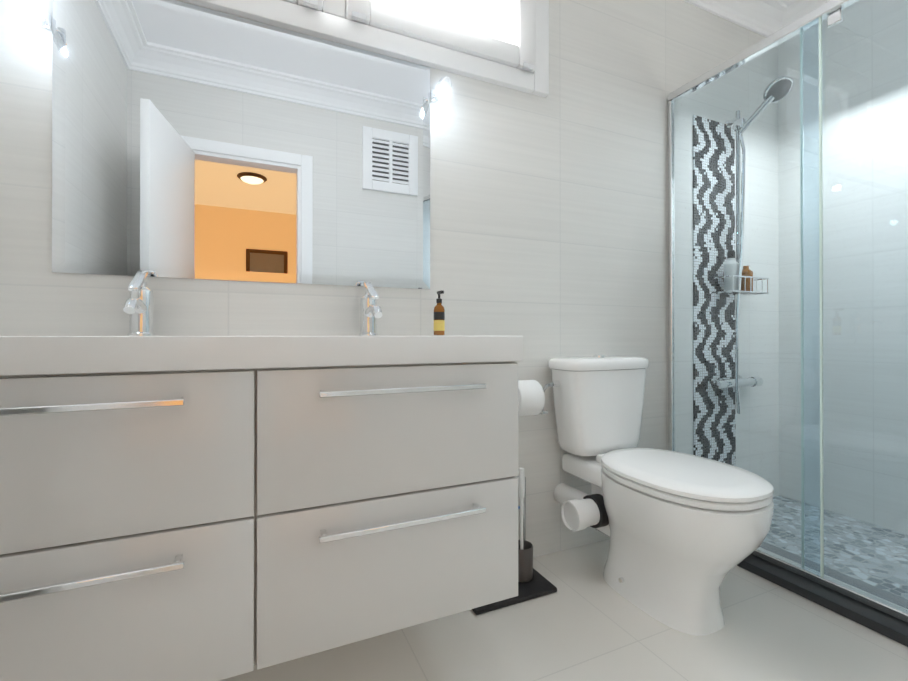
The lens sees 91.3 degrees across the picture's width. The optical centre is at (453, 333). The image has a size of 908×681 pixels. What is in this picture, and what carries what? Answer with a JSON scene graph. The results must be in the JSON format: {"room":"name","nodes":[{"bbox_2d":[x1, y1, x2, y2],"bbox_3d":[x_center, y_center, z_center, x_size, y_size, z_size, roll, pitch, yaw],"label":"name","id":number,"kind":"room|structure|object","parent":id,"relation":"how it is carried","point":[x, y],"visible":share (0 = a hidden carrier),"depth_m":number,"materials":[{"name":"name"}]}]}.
{"room":"bathroom","nodes":[
{"label":"bathroom","id":0,"kind":"room"},
{"bbox_2d":[0,0,778,557],"bbox_3d":[0.241,-0.409,1.770,3.470,2.580,0.100,0,0,-24],"label":"wall","id":1,"kind":"structure","parent":0,"point":[548,226],"depth_m":1.78,"materials":[{"name":"tile"}]},
{"bbox_2d":[15,0,51,30],"bbox_3d":[-1.028,-0.790,1.083,0.054,0.079,0.108,0,0,-24],"label":"spotlight","id":2,"kind":"object","parent":1,"relation":"attached to","point":[31,9],"visible":1,"depth_m":1.06,"materials":[{"name":"silver metal"}]},
{"bbox_2d":[52,0,429,288],"bbox_3d":[-0.557,-0.547,1.351,1.038,0.783,0.006,0,0,-24],"label":"mirror","id":3,"kind":"object","parent":1,"relation":"attached to","point":[190,141],"visible":1,"depth_m":1.30,"materials":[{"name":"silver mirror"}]},
{"bbox_2d":[0,355,522,680],"bbox_3d":[-0.489,0.374,1.092,1.236,0.603,0.528,0,0,-24],"label":"bathroom vanity","id":4,"kind":"object","parent":1,"relation":"attached to","point":[195,508],"depth_m":0.88,"materials":[{"name":"white wood"}]},
{"bbox_2d":[0,335,522,366],"bbox_3d":[-0.495,0.039,1.108,1.254,0.065,0.497,0,0,-24],"label":"countertop","id":5,"kind":"structure","parent":4,"relation":"on","point":[15,351],"depth_m":0.86,"materials":[{"name":"white stone"}]},
{"bbox_2d":[434,290,444,334],"bbox_3d":[-0.048,-0.067,1.484,0.038,0.148,0.049,0,0,-24],"label":"soap bottle","id":6,"kind":"object","parent":5,"relation":"on","point":[439,319],"visible":1,"depth_m":1.47,"materials":[{"name":"brown glass"}]},
{"bbox_2d":[180,0,548,96],"bbox_3d":[-0.383,-1.256,1.418,1.660,0.628,0.135,0,0,-24],"label":"window","id":7,"kind":"structure","parent":1,"relation":"in","point":[504,43],"depth_m":1.56,"materials":[{"name":"white plastic"}]},
{"bbox_2d":[431,76,451,102],"bbox_3d":[-0.044,-0.832,1.527,0.054,0.079,0.108,0,0,-24],"label":"spotlight","id":8,"kind":"object","parent":1,"relation":"attached to","point":[444,86],"visible":1,"depth_m":1.49,"materials":[{"name":"silver metal"}]},
{"bbox_2d":[518,380,544,415],"bbox_3d":[0.237,0.239,1.633,0.157,0.130,0.139,0,0,-24],"label":"toilet paper roll","id":9,"kind":"object","parent":1,"relation":"attached to","point":[531,398],"visible":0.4,"depth_m":1.59,"materials":[{"name":"white paper"}]},
{"bbox_2d":[693,115,735,465],"bbox_3d":[1.280,-0.085,2.178,0.300,1.914,0.006,0,0,-24],"label":"mosaic tile panel","id":10,"kind":"object","parent":1,"relation":"attached to","point":[699,326],"depth_m":2.17,"materials":[{"name":"tile"}]},
{"bbox_2d":[683,0,789,36],"bbox_3d":[0.286,-1.636,1.675,3.270,0.125,0.119,0,0,-24],"label":"crown molding","id":11,"kind":"structure","parent":1,"relation":"attached to","point":[765,18],"depth_m":2.25,"materials":[{"name":"white"}]},
{"bbox_2d":[711,76,793,413],"bbox_3d":[1.423,-0.391,2.105,0.320,1.560,0.258,0,0,-24],"label":"shower rail","id":12,"kind":"object","parent":1,"relation":"attached to","point":[740,286],"depth_m":2.12,"materials":[{"name":"silver metal"}]},
{"bbox_2d":[219,539,907,680],"bbox_3d":[0.621,0.928,0.921,3.470,0.100,1.950,0,0,-24],"label":"floor","id":13,"kind":"structure","parent":0,"point":[585,622],"depth_m":1.25,"materials":[{"name":"tile"}]},
{"bbox_2d":[472,568,556,614],"bbox_3d":[0.164,0.872,1.546,0.310,0.016,0.225,0,0,-24],"label":"floor mat","id":14,"kind":"object","parent":13,"relation":"on","point":[538,585],"visible":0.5,"depth_m":1.49,"materials":[{"name":"black rubber"}]},
{"bbox_2d":[518,468,532,581],"bbox_3d":[0.240,0.670,1.573,0.080,0.388,0.080,0,0,-24],"label":"toilet brush","id":15,"kind":"object","parent":14,"relation":"on","point":[525,560],"visible":0.67,"depth_m":1.55,"materials":[{"name":"grey"}]},
{"bbox_2d":[515,354,773,635],"bbox_3d":[0.600,0.481,1.478,0.565,0.797,0.716,0,0,-24],"label":"toilet","id":16,"kind":"object","parent":13,"relation":"on","point":[686,533],"visible":0.98,"depth_m":1.39,"materials":[{"name":"white ceramic"}]},
{"bbox_2d":[668,0,907,646],"bbox_3d":[1.337,-0.114,1.248,0.130,1.984,1.748,0,0,-24],"label":"shower enclosure","id":17,"kind":"object","parent":13,"relation":"on","point":[881,616],"visible":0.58,"depth_m":1.55,"materials":[{"name":"clear glass"}]},
{"bbox_2d":[760,496,907,608],"bbox_3d":[1.754,0.874,1.432,0.784,0.012,1.748,0,0,-24],"label":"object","id":18,"kind":"structure","parent":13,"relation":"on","point":[831,551],"depth_m":1.80,"materials":[{"name":"grey tile"}]},
{"bbox_2d":[778,0,907,534],"bbox_3d":[2.157,-0.409,1.619,0.100,2.580,1.750,0,0,-24],"label":"wall","id":19,"kind":"structure","parent":0,"point":[868,236],"depth_m":2.11,"materials":[{"name":"tile"}]},
{"bbox_2d":[788,0,829,23],"bbox_3d":[2.059,-1.637,1.574,0.118,0.125,1.500,0,0,-24],"label":"crown molding","id":20,"kind":"structure","parent":19,"relation":"attached to","point":[798,8],"depth_m":2.24,"materials":[{"name":"white"}]}
]}

